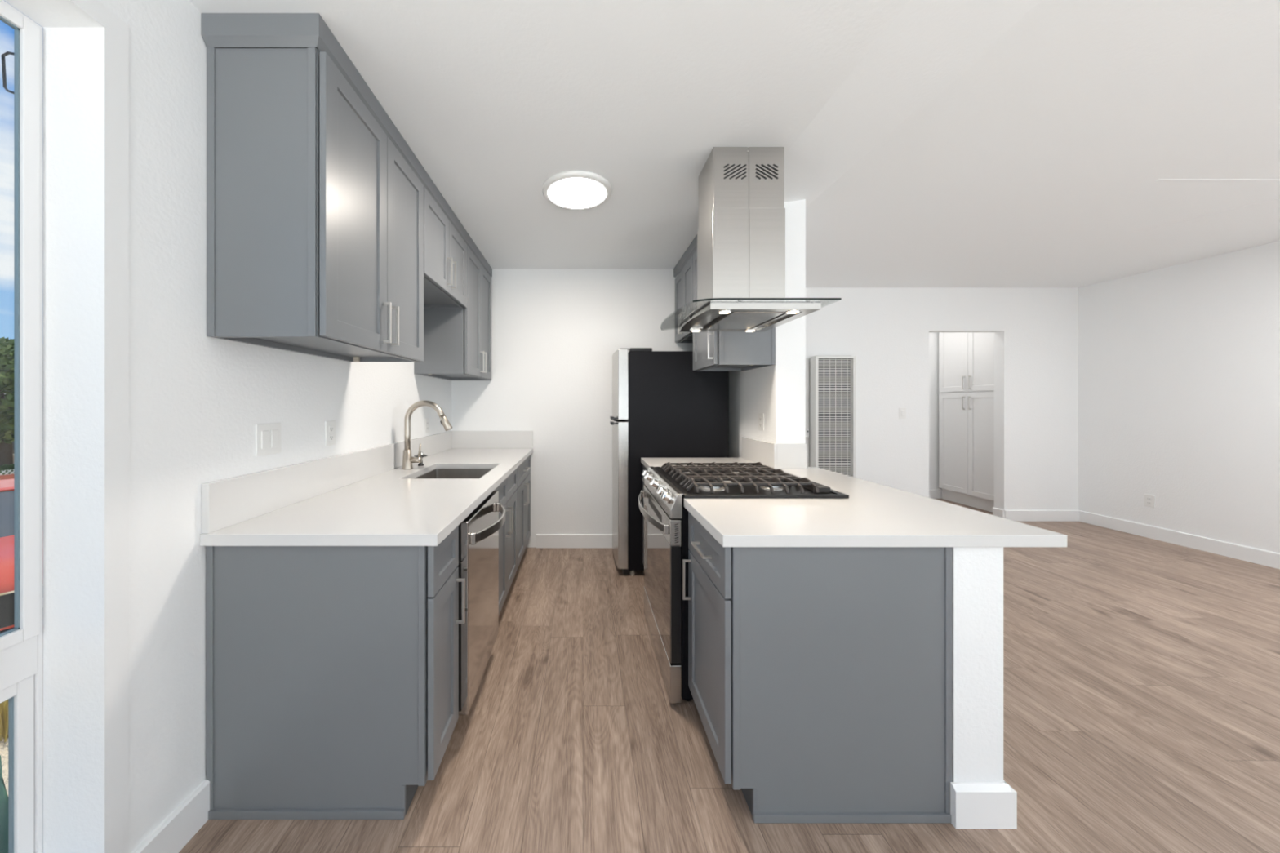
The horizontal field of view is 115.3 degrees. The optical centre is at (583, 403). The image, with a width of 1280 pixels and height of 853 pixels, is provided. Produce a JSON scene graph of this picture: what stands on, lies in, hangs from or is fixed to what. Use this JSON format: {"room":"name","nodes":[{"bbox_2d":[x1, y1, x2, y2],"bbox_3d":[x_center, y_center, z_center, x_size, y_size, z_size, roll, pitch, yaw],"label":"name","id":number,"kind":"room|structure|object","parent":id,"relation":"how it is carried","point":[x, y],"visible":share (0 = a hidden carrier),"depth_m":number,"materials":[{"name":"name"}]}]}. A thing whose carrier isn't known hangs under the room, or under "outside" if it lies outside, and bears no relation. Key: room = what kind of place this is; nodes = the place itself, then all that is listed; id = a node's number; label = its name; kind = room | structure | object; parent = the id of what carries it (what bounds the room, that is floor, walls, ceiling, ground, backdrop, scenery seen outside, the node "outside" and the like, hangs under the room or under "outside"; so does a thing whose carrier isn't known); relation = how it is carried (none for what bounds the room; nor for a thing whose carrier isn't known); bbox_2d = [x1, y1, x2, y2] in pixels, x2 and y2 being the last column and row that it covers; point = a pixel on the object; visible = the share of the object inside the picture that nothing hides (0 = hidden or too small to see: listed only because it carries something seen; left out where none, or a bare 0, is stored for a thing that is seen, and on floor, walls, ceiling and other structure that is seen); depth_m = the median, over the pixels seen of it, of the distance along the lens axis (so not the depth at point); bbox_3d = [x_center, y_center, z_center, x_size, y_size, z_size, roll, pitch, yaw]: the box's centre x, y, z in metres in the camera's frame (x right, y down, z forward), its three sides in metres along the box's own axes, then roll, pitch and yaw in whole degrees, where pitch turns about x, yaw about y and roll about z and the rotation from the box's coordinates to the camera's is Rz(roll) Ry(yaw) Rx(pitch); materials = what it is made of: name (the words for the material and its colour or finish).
{"room":"kitchen","nodes":[
{"label":"kitchen","id":0,"kind":"room"},
{"bbox_2d":[0,700,8,795],"bbox_3d":[-3.178,2.500,1.000,3.645,0.200,30.000,0,0,0],"label":"ground","id":1,"kind":"structure","parent":0,"point":[3,746],"depth_m":2.71,"materials":[{"name":"beige concrete"}]},
{"bbox_2d":[0,755,8,852],"bbox_3d":[-2.401,2.013,1.594,1.036,0.828,1.030,0,0,0],"label":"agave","id":2,"kind":"object","parent":1,"relation":"on","point":[3,794],"visible":0.08,"depth_m":1.79,"materials":[{"name":"green plant"}]},
{"bbox_2d":[0,699,8,742],"bbox_3d":[-4.201,2.220,2.919,0.666,0.360,0.666,0,0,0],"label":"grass tuft","id":3,"kind":"object","parent":1,"relation":"on","point":[4,705],"visible":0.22,"depth_m":2.87,"materials":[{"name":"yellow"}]},
{"bbox_2d":[0,627,13,633],"bbox_3d":[-11.200,2.530,8.000,10.600,0.140,44.000,0,0,0],"label":"street","id":4,"kind":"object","parent":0,"point":[5,630],"depth_m":4.36,"materials":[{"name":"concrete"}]},
{"bbox_2d":[0,474,13,631],"bbox_3d":[-7.300,1.726,5.200,4.400,1.467,2.160,0,0,32],"label":"car","id":5,"kind":"object","parent":4,"relation":"on","point":[6,482],"visible":0.02,"depth_m":4.29,"materials":[{"name":"orange paint"}]},
{"bbox_2d":[0,592,13,628],"bbox_3d":[-5.470,2.000,4.077,0.055,0.320,0.960,0,0,32],"label":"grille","id":6,"kind":"object","parent":5,"relation":"attached to","point":[6,599],"depth_m":3.89,"materials":[{"name":"black"}]},
{"bbox_2d":[4,0,451,852],"bbox_3d":[-1.260,-0.037,0.525,0.150,2.675,6.250,0,0,0],"label":"wall","id":7,"kind":"structure","parent":0,"point":[197,400],"depth_m":1.10,"materials":[{"name":"white paint"}]},
{"bbox_2d":[0,51,13,93],"bbox_3d":[-1.472,-0.877,1.115,0.272,0.193,0.040,0,0,0],"label":"wall bracket","id":8,"kind":"object","parent":7,"relation":"attached to","point":[2,55],"visible":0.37,"depth_m":1.11,"materials":[{"name":"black metal"}]},
{"bbox_2d":[0,0,42,852],"bbox_3d":[-1.343,0.155,0.188,0.037,2.167,1.614,0,0,0],"label":"window","id":9,"kind":"structure","parent":7,"relation":"in","point":[21,646],"depth_m":0.96,"materials":[{"name":"white plastic"}]},
{"bbox_2d":[69,0,128,852],"bbox_3d":[-1.183,0.099,0.214,0.003,2.162,1.669,0,0,0],"label":"trim","id":10,"kind":"structure","parent":7,"relation":"attached to","point":[116,31],"depth_m":1.02,"materials":[{"name":"white paint"}]},
{"bbox_2d":[131,780,209,852],"bbox_3d":[-1.177,1.240,-0.669,0.016,0.120,3.862,0,0,0],"label":"baseboard","id":11,"kind":"structure","parent":7,"relation":"attached to","point":[171,836],"depth_m":1.17,"materials":[{"name":"white paint"}]},
{"bbox_2d":[255,422,280,457],"bbox_3d":[-1.180,0.135,1.515,0.010,0.118,0.118,0,0,0],"label":"light switch","id":12,"kind":"object","parent":7,"relation":"attached to","point":[268,436],"visible":1,"depth_m":1.50,"materials":[{"name":"white plastic"}]},
{"bbox_2d":[201,444,394,533],"bbox_3d":[-1.173,0.328,1.863,0.023,0.155,1.226,0,0,0],"label":"backsplash","id":13,"kind":"structure","parent":7,"relation":"attached to","point":[228,502],"depth_m":1.55,"materials":[{"name":"white stone"}]},
{"bbox_2d":[206,47,423,362],"bbox_3d":[-0.982,-0.708,1.662,0.404,1.000,0.792,0,0,0],"label":"upper cabinet","id":14,"kind":"object","parent":7,"relation":"attached to","point":[315,216],"visible":0.94,"depth_m":1.27,"materials":[{"name":"grey paint"}]},
{"bbox_2d":[200,13,492,276],"bbox_3d":[-1.002,-1.164,2.439,0.365,0.090,2.380,0,0,0],"label":"crown molding","id":15,"kind":"structure","parent":14,"relation":"attached to","point":[217,29],"depth_m":1.26,"materials":[{"name":"grey paint"}]},
{"bbox_2d":[324,420,335,446],"bbox_3d":[-1.181,0.140,1.885,0.008,0.115,0.072,0,0,0],"label":"wall outlet","id":16,"kind":"object","parent":7,"relation":"attached to","point":[330,426],"visible":1,"depth_m":1.88,"materials":[{"name":"white plastic"}]},
{"bbox_2d":[328,426,333,431],"bbox_3d":[-1.178,0.120,1.885,0.002,0.028,0.033,0,0,0],"label":"socket","id":17,"kind":"object","parent":16,"relation":"attached to","point":[331,428],"depth_m":1.88,"materials":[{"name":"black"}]},
{"bbox_2d":[328,434,333,440],"bbox_3d":[-1.178,0.160,1.885,0.002,0.028,0.033,0,0,0],"label":"socket","id":18,"kind":"object","parent":16,"relation":"attached to","point":[331,436],"depth_m":1.88,"materials":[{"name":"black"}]},
{"bbox_2d":[391,431,452,468],"bbox_3d":[-1.179,0.328,3.043,0.011,0.155,1.134,0,0,0],"label":"backsplash","id":19,"kind":"structure","parent":7,"relation":"attached to","point":[431,445],"depth_m":3.03,"materials":[{"name":"white stone"}]},
{"bbox_2d":[424,417,429,433],"bbox_3d":[-1.181,0.170,3.050,0.008,0.115,0.072,0,0,0],"label":"wall outlet","id":20,"kind":"object","parent":7,"relation":"attached to","point":[426,420],"visible":1,"depth_m":3.03,"materials":[{"name":"white plastic"}]},
{"bbox_2d":[423,186,466,308],"bbox_3d":[-0.982,-0.936,2.441,0.404,0.543,0.762,0,0,0],"label":"upper cabinet","id":21,"kind":"object","parent":7,"relation":"attached to","point":[445,251],"visible":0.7,"depth_m":2.40,"materials":[{"name":"grey paint"}]},
{"bbox_2d":[414,244,491,380],"bbox_3d":[-0.982,-0.706,3.227,0.404,1.005,0.805,0,0,0],"label":"upper cabinet","id":22,"kind":"object","parent":7,"relation":"attached to","point":[457,342],"visible":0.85,"depth_m":2.84,"materials":[{"name":"grey paint"}]},
{"bbox_2d":[451,268,693,547],"bbox_3d":[-0.059,-0.037,3.690,2.551,2.675,0.120,0,0,0],"label":"wall","id":23,"kind":"structure","parent":0,"point":[556,333],"depth_m":3.63,"materials":[{"name":"white paint"}]},
{"bbox_2d":[452,431,533,448],"bbox_3d":[-0.818,0.328,3.620,0.732,0.155,0.018,0,0,0],"label":"backsplash","id":24,"kind":"structure","parent":23,"relation":"attached to","point":[460,439],"depth_m":3.61,"materials":[{"name":"white stone"}]},
{"bbox_2d":[536,533,612,548],"bbox_3d":[0.385,1.240,3.622,1.610,0.120,0.016,0,0,0],"label":"baseboard","id":25,"kind":"structure","parent":23,"relation":"attached to","point":[543,540],"depth_m":3.61,"materials":[{"name":"white paint"}]},
{"bbox_2d":[178,498,1279,852],"bbox_3d":[2.143,1.360,1.525,6.955,0.120,8.550,0,0,0],"label":"floor","id":26,"kind":"structure","parent":0,"point":[1141,675],"depth_m":1.58,"materials":[{"name":"wood"}]},
{"bbox_2d":[205,525,465,819],"bbox_3d":[-0.809,0.871,1.389,0.745,0.856,0.265,0,0,0],"label":"base cabinet","id":27,"kind":"object","parent":26,"relation":"on","point":[332,672],"visible":0.82,"depth_m":1.27,"materials":[{"name":"grey paint"}]},
{"bbox_2d":[457,490,505,715],"bbox_3d":[-0.729,0.876,1.812,0.742,0.845,0.553,0,0,0],"label":"dishwasher","id":28,"kind":"object","parent":26,"relation":"on","point":[478,533],"visible":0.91,"depth_m":1.68,"materials":[{"name":"silver metal"}]},
{"bbox_2d":[494,468,516,615],"bbox_3d":[-0.809,0.871,2.481,0.745,0.856,0.766,0,0,0],"label":"base cabinet","id":29,"kind":"object","parent":26,"relation":"on","point":[507,490],"visible":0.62,"depth_m":2.49,"materials":[{"name":"grey paint"}]},
{"bbox_2d":[200,431,533,546],"bbox_3d":[-0.817,0.346,2.437,0.734,0.192,2.385,0,0,0],"label":"countertop","id":30,"kind":"structure","parent":29,"relation":"on","point":[365,497],"depth_m":1.58,"materials":[{"name":"white stone"}]},
{"bbox_2d":[413,452,427,466],"bbox_3d":[-1.055,0.363,2.620,0.080,0.084,0.080,0,0,0],"label":"stopper","id":31,"kind":"object","parent":30,"relation":"on","point":[423,455],"visible":0.71,"depth_m":2.61,"materials":[{"name":"silver metal"}]},
{"bbox_2d":[401,400,452,469],"bbox_3d":[-0.963,0.194,2.490,0.310,0.422,0.066,0,0,0],"label":"faucet","id":32,"kind":"object","parent":30,"relation":"on","point":[407,460],"visible":1,"depth_m":2.47,"materials":[{"name":"silver metal"}]},
{"bbox_2d":[415,468,493,478],"bbox_3d":[-0.773,0.538,2.439,0.474,0.193,0.589,0,0,0],"label":"sink","id":33,"kind":"object","parent":30,"relation":"in","point":[437,473],"visible":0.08,"depth_m":2.71,"materials":[{"name":"metal"}]},
{"bbox_2d":[516,454,530,569],"bbox_3d":[-0.809,0.871,3.236,0.745,0.856,0.739,0,0,0],"label":"base cabinet","id":34,"kind":"object","parent":26,"relation":"on","point":[523,470],"visible":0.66,"depth_m":3.18,"materials":[{"name":"grey paint"}]},
{"bbox_2d":[641,464,648,565],"bbox_3d":[0.801,0.871,2.733,0.784,0.856,0.503,0,0,0],"label":"base cabinet","id":35,"kind":"object","parent":26,"relation":"on","point":[644,468],"visible":0.06,"depth_m":2.94,"materials":[{"name":"grey paint"}]},
{"bbox_2d":[640,436,1066,546],"bbox_3d":[0.957,0.346,2.115,1.056,0.192,1.760,0,0,0],"label":"countertop","id":36,"kind":"structure","parent":35,"relation":"on","point":[873,514],"depth_m":1.42,"materials":[{"name":"white stone"}]},
{"bbox_2d":[609,347,728,575],"bbox_3d":[0.652,0.442,3.313,0.885,1.716,0.598,0,0,0],"label":"refrigerator","id":37,"kind":"object","parent":26,"relation":"on","point":[663,407],"visible":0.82,"depth_m":3.02,"materials":[{"name":"black metal"}]},
{"bbox_2d":[638,462,848,703],"bbox_3d":[0.715,0.821,2.096,0.831,0.958,0.772,0,0,0],"label":"gas range","id":38,"kind":"object","parent":26,"relation":"on","point":[666,486],"visible":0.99,"depth_m":1.81,"materials":[{"name":"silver metal"}]},
{"bbox_2d":[653,462,848,497],"bbox_3d":[0.780,0.373,2.096,0.700,0.062,0.772,0,0,0],"label":"cooktop","id":39,"kind":"object","parent":38,"relation":"in","point":[691,480],"depth_m":1.87,"materials":[{"name":"black metal"}]},
{"bbox_2d":[682,511,951,823],"bbox_3d":[0.777,0.871,1.470,0.736,0.856,0.450,0,0,0],"label":"base cabinet","id":40,"kind":"object","parent":26,"relation":"on","point":[820,678],"visible":0.87,"depth_m":1.25,"materials":[{"name":"grey paint"}]},
{"bbox_2d":[938,332,994,511],"bbox_3d":[5.125,0.085,5.035,0.685,2.429,0.880,0,0,0],"label":"pantry cabinet","id":41,"kind":"object","parent":26,"relation":"on","point":[966,359],"visible":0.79,"depth_m":5.05,"materials":[{"name":"white paint"}]},
{"bbox_2d":[188,0,1279,288],"bbox_3d":[2.143,-1.367,0.905,6.955,0.315,7.310,0,0,0],"label":"ceiling","id":42,"kind":"structure","parent":0,"point":[926,144],"depth_m":1.74,"materials":[{"name":"white paint"}]},
{"bbox_2d":[542,170,612,209],"bbox_3d":[-0.034,-1.195,2.290,0.394,0.030,0.394,0,0,0],"label":"ceiling light","id":43,"kind":"object","parent":42,"relation":"in","point":[569,189],"visible":1,"depth_m":2.24,"materials":[{"name":"white plastic"}]},
{"bbox_2d":[547,177,606,208],"bbox_3d":[-0.034,-1.186,2.290,0.336,0.012,0.336,0,0,0],"label":"diffuser","id":44,"kind":"object","parent":43,"relation":"attached to","point":[563,193],"depth_m":2.26,"materials":[{"name":"white plastic"}]},
{"bbox_2d":[660,146,841,332],"bbox_3d":[0.769,-0.809,2.085,0.698,0.801,0.680,0,0,0],"label":"range hood","id":45,"kind":"object","parent":42,"relation":"hanging from","point":[741,231],"visible":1,"depth_m":1.90,"materials":[{"name":"silver metal"}]},
{"bbox_2d":[728,199,805,457],"bbox_3d":[1.288,0.003,3.475,0.184,2.595,1.950,0,0,0],"label":"wall partition","id":46,"kind":"structure","parent":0,"point":[777,391],"depth_m":2.50,"materials":[{"name":"white paint"}]},
{"bbox_2d":[675,254,693,342],"bbox_3d":[0.991,-0.873,3.312,0.406,0.670,0.585,0,0,0],"label":"upper cabinet","id":47,"kind":"object","parent":46,"relation":"attached to","point":[684,279],"visible":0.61,"depth_m":3.29,"materials":[{"name":"grey paint"}]},
{"bbox_2d":[693,249,775,371],"bbox_3d":[0.991,-0.723,2.760,0.406,0.970,0.515,0,0,0],"label":"upper cabinet","id":48,"kind":"object","parent":46,"relation":"attached to","point":[712,351],"visible":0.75,"depth_m":2.51,"materials":[{"name":"grey paint"}]},
{"bbox_2d":[673,234,697,277],"bbox_3d":[1.004,-1.164,3.058,0.381,0.090,1.141,0,0,0],"label":"crown molding","id":49,"kind":"structure","parent":48,"relation":"attached to","point":[691,250],"depth_m":3.19,"materials":[{"name":"grey paint"}]},
{"bbox_2d":[742,436,776,468],"bbox_3d":[1.187,0.328,2.741,0.017,0.155,0.508,0,0,0],"label":"backsplash","id":50,"kind":"structure","parent":46,"relation":"attached to","point":[756,451],"depth_m":2.69,"materials":[{"name":"white stone"}]},
{"bbox_2d":[758,413,764,431],"bbox_3d":[1.192,0.125,2.700,0.008,0.115,0.072,0,0,0],"label":"wall outlet","id":51,"kind":"object","parent":46,"relation":"attached to","point":[761,415],"visible":1,"depth_m":2.69,"materials":[{"name":"white plastic"}]},
{"bbox_2d":[776,443,807,468],"bbox_3d":[1.288,0.328,2.493,0.187,0.155,0.012,0,0,0],"label":"backsplash","id":52,"kind":"structure","parent":46,"relation":"attached to","point":[788,455],"depth_m":2.49,"materials":[{"name":"white stone"}]},
{"bbox_2d":[813,497,1003,782],"bbox_3d":[1.227,0.872,1.875,0.154,0.857,1.250,0,0,0],"label":"wall","id":53,"kind":"structure","parent":0,"point":[977,572],"depth_m":1.25,"materials":[{"name":"white paint"}]},
{"bbox_2d":[950,780,1017,829],"bbox_3d":[1.231,1.237,1.865,0.186,0.126,1.270,0,0,0],"label":"baseboard","id":54,"kind":"structure","parent":53,"relation":"attached to","point":[973,805],"depth_m":1.23,"materials":[{"name":"white paint"}]},
{"bbox_2d":[928,332,942,489],"bbox_3d":[4.535,0.050,5.550,2.170,2.500,0.100,0,0,0],"label":"wall","id":55,"kind":"structure","parent":0,"point":[933,336],"depth_m":5.50,"materials":[{"name":"white paint"}]},
{"bbox_2d":[928,489,942,498],"bbox_3d":[4.225,1.240,5.492,1.350,0.120,0.016,0,0,0],"label":"baseboard","id":56,"kind":"structure","parent":55,"relation":"attached to","point":[933,494],"depth_m":5.48,"materials":[{"name":"white paint"}]},
{"bbox_2d":[805,288,1078,510],"bbox_3d":[3.425,-0.037,4.505,4.090,2.675,0.110,0,0,0],"label":"wall","id":57,"kind":"structure","parent":0,"point":[886,331],"depth_m":4.45,"materials":[{"name":"white paint"}]},
{"bbox_2d":[805,355,855,477],"bbox_3d":[2.655,0.332,4.370,0.500,1.687,0.157,0,0,0],"label":"wall heater","id":58,"kind":"object","parent":57,"relation":"attached to","point":[830,380],"visible":0.69,"depth_m":4.31,"materials":[{"name":"white metal"}]},
{"bbox_2d":[898,408,906,418],"bbox_3d":[3.525,0.110,4.445,0.075,0.118,0.010,0,0,0],"label":"light switch","id":59,"kind":"object","parent":57,"relation":"attached to","point":[902,411],"visible":1,"depth_m":4.44,"materials":[{"name":"white plastic"}]},
{"bbox_2d":[992,507,1004,518],"bbox_3d":[4.642,1.240,4.505,0.016,0.120,0.110,0,0,0],"label":"baseboard","id":60,"kind":"object","parent":57,"relation":"attached to","point":[996,512],"visible":0.71,"depth_m":4.50,"materials":[{"name":"white paint"}]},
{"bbox_2d":[1004,510,1078,521],"bbox_3d":[5.060,1.240,4.442,0.820,0.120,0.016,0,0,0],"label":"baseboard","id":61,"kind":"structure","parent":57,"relation":"attached to","point":[1014,515],"depth_m":4.43,"materials":[{"name":"white paint"}]},
{"bbox_2d":[1078,240,1279,553],"bbox_3d":[5.545,-0.037,0.980,0.150,2.675,7.160,0,0,0],"label":"wall","id":62,"kind":"structure","parent":0,"point":[1179,365],"depth_m":3.64,"materials":[{"name":"white paint"}]},
{"bbox_2d":[1143,493,1155,507],"bbox_3d":[5.466,0.942,3.890,0.008,0.115,0.072,0,0,0],"label":"wall outlet","id":63,"kind":"object","parent":62,"relation":"attached to","point":[1148,500],"visible":1,"depth_m":3.89,"materials":[{"name":"white plastic"}]},
{"bbox_2d":[1078,510,1279,568],"bbox_3d":[5.462,1.240,0.925,0.016,0.120,7.050,0,0,0],"label":"baseboard","id":64,"kind":"structure","parent":62,"relation":"attached to","point":[1272,559],"depth_m":3.63,"materials":[{"name":"white paint"}]},
{"label":"outside","id":65,"kind":"structure","parent":0,"visible":0},
{"bbox_3d":[-38.250,2.650,23.000,43.500,0.300,74.000,0,0,0],"label":"ground","id":66,"kind":"structure","parent":65,"visible":0},
{"bbox_2d":[0,337,13,471],"bbox_3d":[-20.995,0.062,14.615,4.608,4.897,5.648,0,0,-3],"label":"tree","id":67,"kind":"object","parent":66,"relation":"on","point":[6,345],"visible":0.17,"depth_m":13.75,"materials":[{"name":"green plant"}]},
{"bbox_2d":[0,463,13,475],"bbox_3d":[-17.748,2.244,12.629,0.722,0.858,9.669,0,0,0],"label":"hedge","id":68,"kind":"object","parent":66,"relation":"on","point":[6,467],"visible":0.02,"depth_m":12.33,"materials":[{"name":"green plant"}]},
{"bbox_2d":[0,469,13,475],"bbox_3d":[-17.215,2.200,12.500,0.110,0.600,10.509,0,0,0],"label":"lattice fence","id":69,"kind":"object","parent":66,"relation":"on","point":[11,469],"visible":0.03,"depth_m":12.03,"materials":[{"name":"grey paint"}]},
{"bbox_2d":[12,440,13,463],"bbox_3d":[-25.750,1.050,18.500,5.700,2.900,12.000,0,0,0],"label":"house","id":70,"kind":"structure","parent":66,"relation":"on","point":[13,441],"depth_m":16.57,"materials":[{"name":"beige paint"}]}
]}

